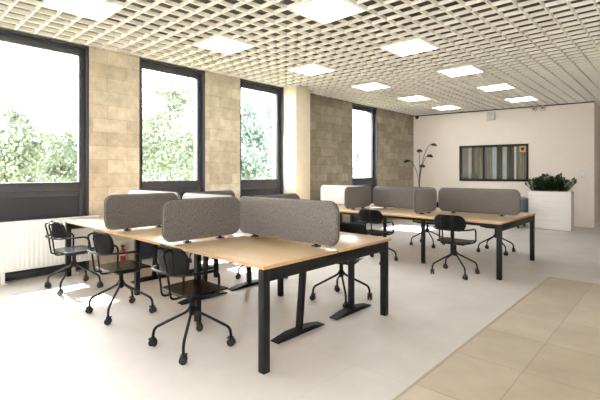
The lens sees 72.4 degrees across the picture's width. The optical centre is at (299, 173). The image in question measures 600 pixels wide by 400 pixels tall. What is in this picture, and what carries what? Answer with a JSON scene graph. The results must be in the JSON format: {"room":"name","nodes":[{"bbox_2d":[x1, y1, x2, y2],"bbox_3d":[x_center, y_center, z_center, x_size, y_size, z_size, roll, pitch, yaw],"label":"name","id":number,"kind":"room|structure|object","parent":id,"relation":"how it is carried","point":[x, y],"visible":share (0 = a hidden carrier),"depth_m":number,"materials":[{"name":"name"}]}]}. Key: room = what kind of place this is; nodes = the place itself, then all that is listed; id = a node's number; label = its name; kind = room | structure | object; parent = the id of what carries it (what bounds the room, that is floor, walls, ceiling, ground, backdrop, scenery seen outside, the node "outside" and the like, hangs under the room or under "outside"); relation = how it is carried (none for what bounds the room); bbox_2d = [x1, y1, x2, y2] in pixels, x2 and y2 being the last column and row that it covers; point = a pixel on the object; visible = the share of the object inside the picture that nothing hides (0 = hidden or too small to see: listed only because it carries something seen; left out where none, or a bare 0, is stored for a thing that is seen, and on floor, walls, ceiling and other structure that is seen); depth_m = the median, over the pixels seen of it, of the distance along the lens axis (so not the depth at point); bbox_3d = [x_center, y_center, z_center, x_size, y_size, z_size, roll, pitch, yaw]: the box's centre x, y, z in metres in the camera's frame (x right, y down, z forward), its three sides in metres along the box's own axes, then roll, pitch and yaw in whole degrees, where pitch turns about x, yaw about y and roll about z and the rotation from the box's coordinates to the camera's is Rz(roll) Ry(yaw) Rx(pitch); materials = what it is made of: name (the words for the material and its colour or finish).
{"room":"open-plan office","nodes":[
{"label":"open-plan office","id":0,"kind":"room"},
{"bbox_2d":[0,0,413,268],"bbox_3d":[-1.198,-0.440,8.076,0.350,3.620,16.200,0,0,43],"label":"wall","id":1,"kind":"structure","parent":0,"point":[113,76],"depth_m":7.42,"materials":[{"name":"stone"}]},
{"bbox_2d":[0,27,88,280],"bbox_3d":[-3.493,-0.222,5.457,0.154,3.183,1.240,0,0,43],"label":"window","id":2,"kind":"structure","parent":1,"relation":"in","point":[40,200],"depth_m":5.62,"materials":[{"name":"black metal"}]},
{"bbox_2d":[139,57,204,258],"bbox_3d":[-2.153,-0.222,6.898,0.154,3.183,1.205,0,0,43],"label":"window","id":3,"kind":"structure","parent":1,"relation":"in","point":[181,187],"depth_m":7.05,"materials":[{"name":"black metal"}]},
{"bbox_2d":[240,79,282,197],"bbox_3d":[-0.805,-0.222,8.349,0.154,3.183,1.165,0,0,43],"label":"window","id":4,"kind":"structure","parent":1,"relation":"in","point":[248,187],"depth_m":8.59,"materials":[{"name":"black metal"}]},
{"bbox_2d":[284,86,309,199],"bbox_3d":[-0.065,-0.221,8.766,0.370,3.181,0.445,0,0,43],"label":"column","id":5,"kind":"structure","parent":1,"relation":"attached to","point":[296,98],"depth_m":8.62,"materials":[{"name":"paint"}]},
{"bbox_2d":[352,103,376,223],"bbox_3d":[1.691,-0.222,11.035,0.154,3.183,1.170,0,0,43],"label":"window","id":6,"kind":"structure","parent":1,"relation":"in","point":[371,182],"depth_m":11.39,"materials":[{"name":"black metal"}]},
{"bbox_2d":[0,219,599,399],"bbox_3d":[3.389,1.370,5.997,10.000,0.001,18.600,0,0,43],"label":"floor","id":7,"kind":"structure","parent":0,"point":[546,346],"depth_m":3.48,"materials":[{"name":"stone"}]},
{"bbox_2d":[0,215,98,285],"bbox_3d":[-3.454,0.986,5.244,0.100,0.768,1.688,0,0,43],"label":"radiator","id":8,"kind":"object","parent":7,"relation":"on","point":[24,245],"visible":0.8,"depth_m":5.24,"materials":[{"name":"white metal"}]},
{"bbox_2d":[0,215,98,223],"bbox_3d":[-3.460,0.609,5.249,0.075,0.013,1.688,0,0,43],"label":"grille","id":9,"kind":"object","parent":8,"relation":"attached to","point":[36,221],"depth_m":5.37,"materials":[{"name":"white metal"}]},
{"bbox_2d":[44,220,102,295],"bbox_3d":[-2.712,0.961,4.881,0.531,0.816,0.544,0,0,43],"label":"office chair","id":10,"kind":"object","parent":7,"relation":"on","point":[57,230],"visible":0.95,"depth_m":4.77,"materials":[{"name":"black plastic"}]},
{"bbox_2d":[85,230,156,324],"bbox_3d":[-1.768,0.961,4.003,0.531,0.816,0.544,0,0,43],"label":"office chair","id":11,"kind":"object","parent":7,"relation":"on","point":[103,243],"visible":1,"depth_m":3.90,"materials":[{"name":"black plastic"}]},
{"bbox_2d":[120,245,125,260],"bbox_3d":[-2.644,1.219,6.116,0.079,0.298,0.079,0,0,43],"label":"fire extinguisher","id":12,"kind":"object","parent":7,"relation":"on","point":[123,256],"visible":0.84,"depth_m":6.09,"materials":[{"name":"red metal"}]},
{"bbox_2d":[148,244,235,364],"bbox_3d":[-0.869,0.961,3.237,0.531,0.816,0.544,0,0,43],"label":"office chair","id":13,"kind":"object","parent":7,"relation":"on","point":[174,261],"visible":1,"depth_m":3.13,"materials":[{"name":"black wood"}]},
{"bbox_2d":[189,253,231,265],"bbox_3d":[-1.354,0.961,6.255,0.531,0.816,0.544,0,0,43],"label":"office chair","id":14,"kind":"object","parent":7,"relation":"on","point":[190,260],"visible":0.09,"depth_m":6.22,"materials":[{"name":"black plastic"}]},
{"bbox_2d":[65,218,391,374],"bbox_3d":[-1.094,0.998,4.743,3.934,0.736,1.740,0,0,43],"label":"desk","id":15,"kind":"object","parent":7,"relation":"on","point":[277,259],"visible":0.57,"depth_m":3.61,"materials":[{"name":"brown wood"}]},
{"bbox_2d":[104,193,177,230],"bbox_3d":[-1.777,0.430,4.654,0.056,0.398,0.872,0,0,43],"label":"screen","id":16,"kind":"object","parent":15,"relation":"on","point":[121,211],"visible":0.76,"depth_m":4.55,"materials":[{"name":"grey fabric"}]},
{"bbox_2d":[129,189,179,198],"bbox_3d":[-1.981,0.430,5.500,1.362,0.398,0.056,0,0,43],"label":"screen","id":17,"kind":"object","parent":15,"relation":"on","point":[132,191],"visible":0.21,"depth_m":5.56,"materials":[{"name":"grey fabric"}]},
{"bbox_2d":[162,196,239,242],"bbox_3d":[-0.902,0.430,3.855,0.056,0.398,0.852,0,0,43],"label":"screen","id":18,"kind":"object","parent":15,"relation":"on","point":[184,220],"visible":1,"depth_m":3.79,"materials":[{"name":"grey fabric"}]},
{"bbox_2d":[182,192,232,198],"bbox_3d":[-1.040,0.430,4.625,1.032,0.398,0.056,0,0,43],"label":"screen","id":19,"kind":"object","parent":15,"relation":"on","point":[187,195],"visible":0.13,"depth_m":4.69,"materials":[{"name":"grey fabric"}]},
{"bbox_2d":[188,190,234,195],"bbox_3d":[-1.154,0.430,5.325,0.056,0.398,0.782,0,0,43],"label":"screen","id":20,"kind":"object","parent":15,"relation":"on","point":[225,192],"visible":0.2,"depth_m":5.39,"materials":[{"name":"grey fabric"}]},
{"bbox_2d":[254,193,299,198],"bbox_3d":[-0.269,0.430,4.502,0.056,0.398,0.782,0,0,43],"label":"screen","id":21,"kind":"object","parent":15,"relation":"on","point":[291,195],"visible":0.22,"depth_m":4.56,"materials":[{"name":"grey fabric"}]},
{"bbox_2d":[239,196,339,246],"bbox_3d":[-0.155,0.430,3.803,1.297,0.398,0.056,0,0,43],"label":"screen","id":22,"kind":"object","parent":15,"relation":"on","point":[316,222],"visible":0.94,"depth_m":3.70,"materials":[{"name":"grey fabric"}]},
{"bbox_2d":[235,265,287,278],"bbox_3d":[-0.478,0.961,5.332,0.531,0.816,0.544,0,0,43],"label":"office chair","id":23,"kind":"object","parent":7,"relation":"on","point":[238,276],"visible":0.09,"depth_m":5.30,"materials":[{"name":"black plastic"}]},
{"bbox_2d":[310,222,371,307],"bbox_3d":[0.460,0.961,4.447,0.531,0.816,0.544,0,0,43],"label":"office chair","id":24,"kind":"object","parent":7,"relation":"on","point":[357,228],"visible":0.53,"depth_m":4.43,"materials":[{"name":"black plastic"}]},
{"bbox_2d":[357,209,397,264],"bbox_3d":[1.175,0.961,6.361,0.531,0.816,0.544,0,0,43],"label":"office chair","id":25,"kind":"object","parent":7,"relation":"on","point":[365,215],"visible":0.7,"depth_m":6.23,"materials":[{"name":"black plastic"}]},
{"bbox_2d":[404,143,436,186],"bbox_3d":[3.549,0.246,12.147,0.490,2.245,0.970,0,0,-31],"label":"floor lamp","id":26,"kind":"object","parent":7,"relation":"on","point":[432,144],"visible":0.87,"depth_m":12.10,"materials":[{"name":"black metal"}]},
{"bbox_2d":[410,202,444,247],"bbox_3d":[2.431,0.961,7.802,0.531,0.816,0.544,0,0,43],"label":"office chair","id":27,"kind":"object","parent":7,"relation":"on","point":[415,221],"visible":0.42,"depth_m":7.75,"materials":[{"name":"black plastic"}]},
{"bbox_2d":[337,203,535,279],"bbox_3d":[1.737,0.998,7.136,3.824,0.736,1.700,0,0,43],"label":"desk","id":28,"kind":"object","parent":7,"relation":"on","point":[502,223],"visible":0.62,"depth_m":6.19,"materials":[{"name":"brown wood"}]},
{"bbox_2d":[321,185,360,204],"bbox_3d":[0.854,0.430,7.970,1.172,0.398,0.056,0,0,43],"label":"screen","id":29,"kind":"object","parent":28,"relation":"on","point":[335,193],"visible":0.38,"depth_m":8.10,"materials":[{"name":"grey fabric"}]},
{"bbox_2d":[344,186,370,209],"bbox_3d":[1.028,0.430,7.239,0.056,0.398,0.777,0,0,43],"label":"screen","id":30,"kind":"object","parent":28,"relation":"on","point":[355,196],"visible":1,"depth_m":7.18,"materials":[{"name":"grey fabric"}]},
{"bbox_2d":[373,186,430,208],"bbox_3d":[1.773,0.430,7.116,1.182,0.398,0.056,0,0,43],"label":"screen","id":31,"kind":"object","parent":28,"relation":"on","point":[383,196],"visible":0.63,"depth_m":7.20,"materials":[{"name":"grey fabric"}]},
{"bbox_2d":[413,188,436,213],"bbox_3d":[1.959,0.430,6.401,0.056,0.398,0.737,0,0,43],"label":"screen","id":32,"kind":"object","parent":28,"relation":"on","point":[424,199],"visible":1,"depth_m":6.33,"materials":[{"name":"grey fabric"}]},
{"bbox_2d":[438,188,520,215],"bbox_3d":[2.698,0.430,6.257,1.217,0.398,0.056,0,0,43],"label":"screen","id":33,"kind":"object","parent":28,"relation":"on","point":[501,202],"visible":1,"depth_m":6.20,"materials":[{"name":"grey fabric"}]},
{"bbox_2d":[430,214,479,279],"bbox_3d":[2.089,0.961,5.553,0.531,0.816,0.544,0,0,43],"label":"office chair","id":34,"kind":"object","parent":7,"relation":"on","point":[451,223],"visible":1,"depth_m":5.44,"materials":[{"name":"black plastic"}]},
{"bbox_2d":[476,226,514,255],"bbox_3d":[3.412,0.961,7.124,0.531,0.816,0.544,0,0,43],"label":"office chair","id":35,"kind":"object","parent":7,"relation":"on","point":[505,253],"visible":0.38,"depth_m":7.09,"materials":[{"name":"black plastic"}]},
{"bbox_2d":[392,277,599,399],"bbox_3d":[2.005,1.369,0.600,4.679,0.002,8.809,0,0,43],"label":"trim","id":36,"kind":"structure","parent":7,"relation":"on","point":[518,301],"depth_m":3.23,"materials":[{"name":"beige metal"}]},
{"bbox_2d":[517,197,527,227],"bbox_3d":[5.367,0.990,10.609,0.840,0.759,0.710,0,0,43],"label":"lounge armchair","id":37,"kind":"object","parent":7,"relation":"on","point":[524,201],"visible":0.19,"depth_m":10.27,"materials":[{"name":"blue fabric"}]},
{"bbox_2d":[528,191,573,231],"bbox_3d":[6.125,0.904,10.014,0.900,0.929,0.350,0,0,43],"label":"planter","id":38,"kind":"object","parent":7,"relation":"on","point":[553,210],"visible":0.84,"depth_m":9.84,"materials":[{"name":"wood"}]},
{"bbox_2d":[525,174,549,190],"bbox_3d":[5.902,0.251,10.188,0.552,0.492,0.377,0,0,33],"label":"leafy plant","id":39,"kind":"object","parent":38,"relation":"on","point":[533,181],"visible":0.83,"depth_m":10.19,"materials":[{"name":"green plant"}]},
{"bbox_2d":[535,173,555,190],"bbox_3d":[6.008,0.246,10.083,0.398,0.502,0.507,0,0,-23],"label":"leafy plant","id":40,"kind":"object","parent":38,"relation":"on","point":[546,174],"visible":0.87,"depth_m":10.06,"materials":[{"name":"green plant"}]},
{"bbox_2d":[541,175,562,191],"bbox_3d":[6.118,0.276,9.989,0.457,0.442,0.411,0,0,-9],"label":"leafy plant","id":41,"kind":"object","parent":38,"relation":"on","point":[552,188],"visible":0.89,"depth_m":9.95,"materials":[{"name":"green plant"}]},
{"bbox_2d":[555,173,576,191],"bbox_3d":[6.342,0.240,9.823,0.356,0.514,0.522,0,0,-24],"label":"leafy plant","id":42,"kind":"object","parent":38,"relation":"on","point":[561,187],"visible":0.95,"depth_m":9.82,"materials":[{"name":"green plant"}]},
{"bbox_2d":[37,0,599,91],"bbox_3d":[3.462,-2.315,5.929,10.200,0.130,19.000,0,0,43],"label":"ceiling","id":43,"kind":"structure","parent":0,"point":[287,2],"depth_m":6.16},
{"bbox_2d":[0,0,599,115],"bbox_3d":[3.535,-1.838,5.861,9.600,0.046,18.600,0,0,43],"label":"grid","id":44,"kind":"object","parent":43,"relation":"attached to","point":[578,82],"visible":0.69,"depth_m":5.97,"materials":[{"name":"white metal"}]},
{"bbox_2d":[43,0,123,20],"bbox_3d":[-2.365,-1.841,4.470,0.614,0.057,0.614,0,0,43],"label":"ceiling light","id":45,"kind":"object","parent":44,"relation":"attached to","point":[98,10],"visible":0.9,"depth_m":4.51,"materials":[{"name":"white plastic"}]},
{"bbox_2d":[57,0,108,16],"bbox_3d":[-2.365,-1.826,4.470,0.574,0.010,0.344,0,0,43],"label":"diffuser","id":46,"kind":"object","parent":45,"relation":"attached to","point":[83,8],"depth_m":4.51,"materials":[{"name":"white plastic"}]},
{"bbox_2d":[194,34,254,54],"bbox_3d":[-1.078,-1.841,5.855,0.614,0.057,0.614,0,0,43],"label":"ceiling light","id":47,"kind":"object","parent":44,"relation":"attached to","point":[220,44],"visible":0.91,"depth_m":5.85,"materials":[{"name":"white plastic"}]},
{"bbox_2d":[204,39,245,51],"bbox_3d":[-1.078,-1.826,5.855,0.574,0.010,0.344,0,0,43],"label":"diffuser","id":48,"kind":"object","parent":47,"relation":"attached to","point":[222,45],"depth_m":5.85,"materials":[{"name":"white plastic"}]},
{"bbox_2d":[288,62,335,75],"bbox_3d":[0.209,-1.841,7.239,0.614,0.057,0.614,0,0,43],"label":"ceiling light","id":49,"kind":"object","parent":44,"relation":"attached to","point":[312,69],"visible":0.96,"depth_m":7.26,"materials":[{"name":"white plastic"}]},
{"bbox_2d":[295,66,328,73],"bbox_3d":[0.209,-1.826,7.239,0.574,0.010,0.344,0,0,43],"label":"diffuser","id":50,"kind":"object","parent":49,"relation":"attached to","point":[312,69],"depth_m":7.27,"materials":[{"name":"white plastic"}]},
{"bbox_2d":[289,0,365,23],"bbox_3d":[0.307,-1.841,4.568,0.614,0.057,0.614,0,0,43],"label":"ceiling light","id":51,"kind":"object","parent":44,"relation":"attached to","point":[321,11],"visible":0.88,"depth_m":4.58,"materials":[{"name":"white plastic"}]},
{"bbox_2d":[299,0,356,19],"bbox_3d":[0.307,-1.826,4.568,0.574,0.010,0.344,0,0,43],"label":"diffuser","id":52,"kind":"object","parent":51,"relation":"attached to","point":[327,9],"depth_m":4.56,"materials":[{"name":"white plastic"}]},
{"bbox_2d":[351,81,389,90],"bbox_3d":[1.495,-1.841,8.624,0.614,0.057,0.614,0,0,43],"label":"ceiling light","id":53,"kind":"object","parent":44,"relation":"attached to","point":[370,86],"visible":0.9,"depth_m":8.61,"materials":[{"name":"white plastic"}]},
{"bbox_2d":[356,83,384,89],"bbox_3d":[1.495,-1.826,8.624,0.574,0.010,0.344,0,0,43],"label":"diffuser","id":54,"kind":"object","parent":53,"relation":"attached to","point":[376,85],"depth_m":8.61,"materials":[{"name":"white plastic"}]},
{"bbox_2d":[380,36,438,56],"bbox_3d":[1.593,-1.841,5.953,0.614,0.057,0.614,0,0,43],"label":"ceiling light","id":55,"kind":"object","parent":44,"relation":"attached to","point":[415,46],"visible":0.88,"depth_m":5.94,"materials":[{"name":"white plastic"}]},
{"bbox_2d":[387,41,432,53],"bbox_3d":[1.593,-1.826,5.953,0.574,0.010,0.344,0,0,43],"label":"diffuser","id":56,"kind":"object","parent":55,"relation":"attached to","point":[418,45],"depth_m":5.94,"materials":[{"name":"white plastic"}]},
{"bbox_2d":[397,95,429,101],"bbox_3d":[2.782,-1.841,10.008,0.614,0.057,0.614,0,0,43],"label":"ceiling light","id":57,"kind":"object","parent":44,"relation":"attached to","point":[413,98],"visible":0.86,"depth_m":9.99,"materials":[{"name":"white plastic"}]},
{"bbox_2d":[401,96,424,100],"bbox_3d":[2.782,-1.826,10.008,0.574,0.010,0.344,0,0,43],"label":"diffuser","id":58,"kind":"object","parent":57,"relation":"attached to","point":[417,97],"depth_m":9.99,"materials":[{"name":"white plastic"}]},
{"bbox_2d":[432,105,459,109],"bbox_3d":[4.068,-1.841,11.393,0.614,0.057,0.614,0,0,43],"label":"ceiling light","id":59,"kind":"object","parent":44,"relation":"attached to","point":[450,106],"visible":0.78,"depth_m":11.36,"materials":[{"name":"white plastic"}]},
{"bbox_2d":[435,106,456,108],"bbox_3d":[4.068,-1.826,11.393,0.574,0.010,0.344,0,0,43],"label":"diffuser","id":60,"kind":"object","parent":59,"relation":"attached to","point":[446,107],"depth_m":11.36,"materials":[{"name":"white plastic"}]},
{"bbox_2d":[437,63,483,76],"bbox_3d":[2.880,-1.841,7.337,0.614,0.057,0.614,0,0,43],"label":"ceiling light","id":61,"kind":"object","parent":44,"relation":"attached to","point":[466,70],"visible":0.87,"depth_m":7.34,"materials":[{"name":"white plastic"}]},
{"bbox_2d":[442,67,479,75],"bbox_3d":[2.880,-1.826,7.337,0.574,0.010,0.344,0,0,43],"label":"diffuser","id":62,"kind":"object","parent":61,"relation":"attached to","point":[469,69],"depth_m":7.34,"materials":[{"name":"white plastic"}]},
{"bbox_2d":[476,83,514,91],"bbox_3d":[4.166,-1.841,8.722,0.614,0.057,0.614,0,0,43],"label":"ceiling light","id":63,"kind":"object","parent":44,"relation":"attached to","point":[499,86],"visible":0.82,"depth_m":8.71,"materials":[{"name":"white plastic"}]},
{"bbox_2d":[480,85,510,90],"bbox_3d":[4.166,-1.826,8.722,0.574,0.010,0.344,0,0,43],"label":"diffuser","id":64,"kind":"object","parent":63,"relation":"attached to","point":[489,88],"depth_m":8.71,"materials":[{"name":"white plastic"}]},
{"bbox_2d":[504,96,537,102],"bbox_3d":[5.453,-1.841,10.106,0.614,0.057,0.614,0,0,43],"label":"ceiling light","id":65,"kind":"object","parent":44,"relation":"attached to","point":[529,98],"visible":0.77,"depth_m":10.13,"materials":[{"name":"white plastic"}]},
{"bbox_2d":[508,97,534,101],"bbox_3d":[5.453,-1.826,10.106,0.574,0.010,0.344,0,0,43],"label":"diffuser","id":66,"kind":"object","parent":65,"relation":"attached to","point":[526,98],"depth_m":10.13,"materials":[{"name":"white plastic"}]},
{"bbox_2d":[462,146,525,178],"bbox_3d":[6.037,-0.180,12.460,3.280,3.100,1.650,0,0,35],"label":"wall","id":67,"kind":"structure","parent":0,"point":[464,150],"depth_m":13.39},
{"bbox_2d":[468,148,471,178],"bbox_3d":[5.199,-0.110,12.530,0.093,2.900,0.053,0,0,43],"label":"curtain","id":68,"kind":"object","parent":67,"relation":"hanging from","point":[469,149],"visible":0.26,"depth_m":12.53,"materials":[{"name":"white fabric"}]},
{"bbox_2d":[472,148,473,178],"bbox_3d":[5.271,-0.110,12.480,0.069,2.900,0.052,0,0,43],"label":"curtain","id":69,"kind":"object","parent":67,"relation":"hanging from","point":[472,148],"visible":0.26,"depth_m":12.50,"materials":[{"name":"fabric"}]},
{"bbox_2d":[475,147,482,178],"bbox_3d":[5.426,-0.110,12.371,0.268,2.900,0.049,0,0,35],"label":"curtain","id":70,"kind":"object","parent":67,"relation":"hanging from","point":[478,151],"visible":0.2,"depth_m":12.39,"materials":[{"name":"beige fabric"}]},
{"bbox_2d":[487,147,491,178],"bbox_3d":[5.646,-0.110,12.217,0.126,2.900,0.048,0,0,33],"label":"curtain","id":71,"kind":"object","parent":67,"relation":"hanging from","point":[489,149],"visible":0.26,"depth_m":12.22,"materials":[{"name":"beige fabric"}]},
{"bbox_2d":[492,147,495,178],"bbox_3d":[5.759,-0.110,12.140,0.117,2.900,0.054,0,0,43],"label":"curtain","id":72,"kind":"object","parent":67,"relation":"hanging from","point":[493,148],"visible":0.26,"depth_m":12.15,"materials":[{"name":"fabric"}]},
{"bbox_2d":[497,147,501,178],"bbox_3d":[5.870,-0.110,12.062,0.140,2.900,0.048,0,0,34],"label":"curtain","id":73,"kind":"object","parent":67,"relation":"hanging from","point":[499,149],"visible":0.26,"depth_m":12.06,"materials":[{"name":"brown fabric"}]},
{"bbox_2d":[503,147,506,178],"bbox_3d":[5.983,-0.110,11.985,0.112,2.900,0.053,0,0,43],"label":"curtain","id":74,"kind":"object","parent":67,"relation":"hanging from","point":[504,148],"visible":0.26,"depth_m":11.98,"materials":[{"name":"white fabric"}]},
{"bbox_2d":[507,146,513,178],"bbox_3d":[6.108,-0.110,11.896,0.170,2.900,0.048,0,0,34],"label":"curtain","id":75,"kind":"object","parent":67,"relation":"hanging from","point":[510,150],"visible":0.26,"depth_m":11.89,"materials":[{"name":"brown fabric"}]},
{"bbox_2d":[514,146,515,178],"bbox_3d":[6.212,-0.110,11.824,0.054,2.900,0.051,0,0,43],"label":"curtain","id":76,"kind":"object","parent":67,"relation":"hanging from","point":[514,146],"visible":0.26,"depth_m":11.83,"materials":[{"name":"white fabric"}]},
{"bbox_2d":[517,146,523,178],"bbox_3d":[6.319,-0.110,11.749,0.165,2.900,0.048,0,0,34],"label":"curtain","id":77,"kind":"object","parent":67,"relation":"hanging from","point":[520,155],"visible":0.26,"depth_m":11.75,"materials":[{"name":"beige fabric"}]},
{"bbox_3d":[5.663,0.391,11.922,3.174,0.039,0.759,0,0,43],"label":"side table","id":78,"kind":"object","parent":67,"relation":"attached to","visible":0},
{"bbox_2d":[465,173,478,178],"bbox_3d":[5.165,0.175,12.278,0.403,0.390,0.323,0,0,35],"label":"leafy plant","id":79,"kind":"object","parent":78,"relation":"on","point":[474,176],"visible":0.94,"depth_m":12.21,"materials":[{"name":"green plant"}]},
{"bbox_2d":[414,100,593,224],"bbox_3d":[5.416,-0.440,11.790,4.946,3.620,0.140,0,0,35],"label":"wall","id":80,"kind":"structure","parent":0,"point":[560,138],"depth_m":11.23,"materials":[{"name":"white paint"}]},
{"bbox_2d":[486,111,494,119],"bbox_3d":[5.414,-1.625,11.635,0.220,0.230,0.116,0,0,35],"label":"wall speaker","id":81,"kind":"object","parent":80,"relation":"attached to","point":[489,115],"visible":1,"depth_m":11.59,"materials":[{"name":"white plastic"}]},
{"bbox_2d":[487,112,493,118],"bbox_3d":[5.383,-1.625,11.590,0.180,0.190,0.006,0,0,35],"label":"grille","id":82,"kind":"object","parent":81,"relation":"attached to","point":[490,115],"depth_m":11.59,"materials":[{"name":"white plastic"}]},
{"bbox_2d":[459,144,528,181],"bbox_3d":[5.508,-0.287,11.708,1.800,1.035,0.170,0,0,35],"label":"window","id":83,"kind":"structure","parent":80,"relation":"in","point":[502,145],"depth_m":11.70,"materials":[{"name":"black metal"}]},
{"bbox_2d":[520,146,525,151],"bbox_3d":[6.111,-0.665,11.252,0.150,0.170,0.007,0,0,35],"label":"sign","id":84,"kind":"object","parent":83,"relation":"attached to","point":[522,148],"visible":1,"depth_m":11.25,"materials":[{"name":"orange"}]},
{"bbox_2d":[413,101,593,116],"bbox_3d":[5.495,-1.798,11.641,4.646,0.026,0.014,0,0,35],"label":"trim","id":85,"kind":"structure","parent":80,"relation":"attached to","point":[590,101],"depth_m":11.43,"materials":[{"name":"black metal"}]},
{"bbox_2d":[527,222,599,227],"bbox_3d":[6.623,1.335,11.608,6.143,0.070,2.567,0,0,2],"label":"baseboard","id":86,"kind":"structure","parent":80,"relation":"attached to","point":[598,223],"depth_m":10.45,"materials":[{"name":"white paint"}]},
{"bbox_2d":[580,171,584,177],"bbox_3d":[7.199,0.030,10.454,0.120,0.170,0.014,0,0,35],"label":"light switch","id":87,"kind":"object","parent":80,"relation":"attached to","point":[582,173],"visible":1,"depth_m":10.45,"materials":[{"name":"white plastic"}]},
{"bbox_2d":[594,100,599,224],"bbox_3d":[8.518,-0.440,11.620,0.140,3.620,3.380,0,0,43],"label":"wall","id":88,"kind":"structure","parent":0,"point":[596,105],"depth_m":10.60,"materials":[{"name":"white paint"}]},
{"label":"outside","id":89,"kind":"structure","parent":0,"visible":0},
{"bbox_3d":[-14.427,1.770,40.709,63.440,0.200,100.000,0,0,43],"label":"ground","id":90,"kind":"structure","parent":89,"visible":0},
{"bbox_2d":[0,98,57,182],"bbox_3d":[-8.359,-0.236,11.408,2.770,3.816,3.126,0,0,-39],"label":"tree","id":91,"kind":"object","parent":90,"relation":"on","point":[18,148],"visible":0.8,"depth_m":11.32,"materials":[{"name":"green plant"}]},
{"bbox_2d":[36,129,66,181],"bbox_3d":[-11.235,-0.115,17.382,3.304,3.940,3.127,0,0,43],"label":"tree","id":92,"kind":"object","parent":90,"relation":"on","point":[36,129],"visible":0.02,"depth_m":17.02,"materials":[{"name":"green plant"}]},
{"bbox_2d":[34,122,76,182],"bbox_3d":[-8.461,-0.063,14.384,2.798,3.471,2.541,0,0,31],"label":"tree","id":93,"kind":"object","parent":90,"relation":"on","point":[66,170],"visible":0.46,"depth_m":14.18,"materials":[{"name":"green plant"}]},
{"bbox_2d":[60,119,76,160],"bbox_3d":[-11.350,-0.531,21.245,3.412,4.406,3.416,0,0,-25],"label":"tree","id":94,"kind":"object","parent":90,"relation":"on","point":[74,132],"visible":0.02,"depth_m":20.31,"materials":[{"name":"green plant"}]},
{"bbox_2d":[142,109,178,180],"bbox_3d":[-8.808,-1.037,23.970,3.884,5.418,4.333,0,0,29],"label":"tree","id":95,"kind":"object","parent":90,"relation":"on","point":[165,172],"visible":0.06,"depth_m":23.32,"materials":[{"name":"green plant"}]},
{"bbox_2d":[142,72,193,180],"bbox_3d":[-4.463,-0.932,14.102,3.506,5.209,4.170,0,0,-31],"label":"tree","id":96,"kind":"object","parent":90,"relation":"on","point":[155,123],"visible":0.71,"depth_m":13.27,"materials":[{"name":"green plant"}]},
{"bbox_2d":[163,117,193,180],"bbox_3d":[-4.662,-0.449,18.072,3.214,4.243,3.563,0,0,-33],"label":"tree","id":97,"kind":"object","parent":90,"relation":"on","point":[181,158],"visible":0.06,"depth_m":17.35,"materials":[{"name":"green plant"}]},
{"bbox_2d":[241,100,271,179],"bbox_3d":[-2.753,-1.128,23.416,4.879,6.086,3.712,0,0,20],"label":"tree","id":98,"kind":"object","parent":90,"relation":"on","point":[257,142],"visible":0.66,"depth_m":22.83,"materials":[{"name":"green plant"}]},
{"bbox_2d":[241,103,271,179],"bbox_3d":[-2.367,-1.584,29.462,5.311,6.984,5.400,0,0,-26],"label":"tree","id":99,"kind":"object","parent":90,"relation":"on","point":[268,124],"visible":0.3,"depth_m":28.99,"materials":[{"name":"green plant"}]},
{"bbox_2d":[354,154,358,162],"bbox_3d":[7.014,-0.347,49.279,1.353,4.037,1.206,0,0,43],"label":"tree","id":100,"kind":"object","parent":90,"relation":"on","point":[357,155],"visible":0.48,"depth_m":49.18,"materials":[{"name":"green plant"}]},
{"bbox_2d":[353,162,365,177],"bbox_3d":[6.636,0.295,40.929,6.600,2.750,6.600,0,0,43],"label":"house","id":101,"kind":"structure","parent":90,"relation":"on","point":[359,169],"depth_m":38.04,"materials":[{"name":"white"}]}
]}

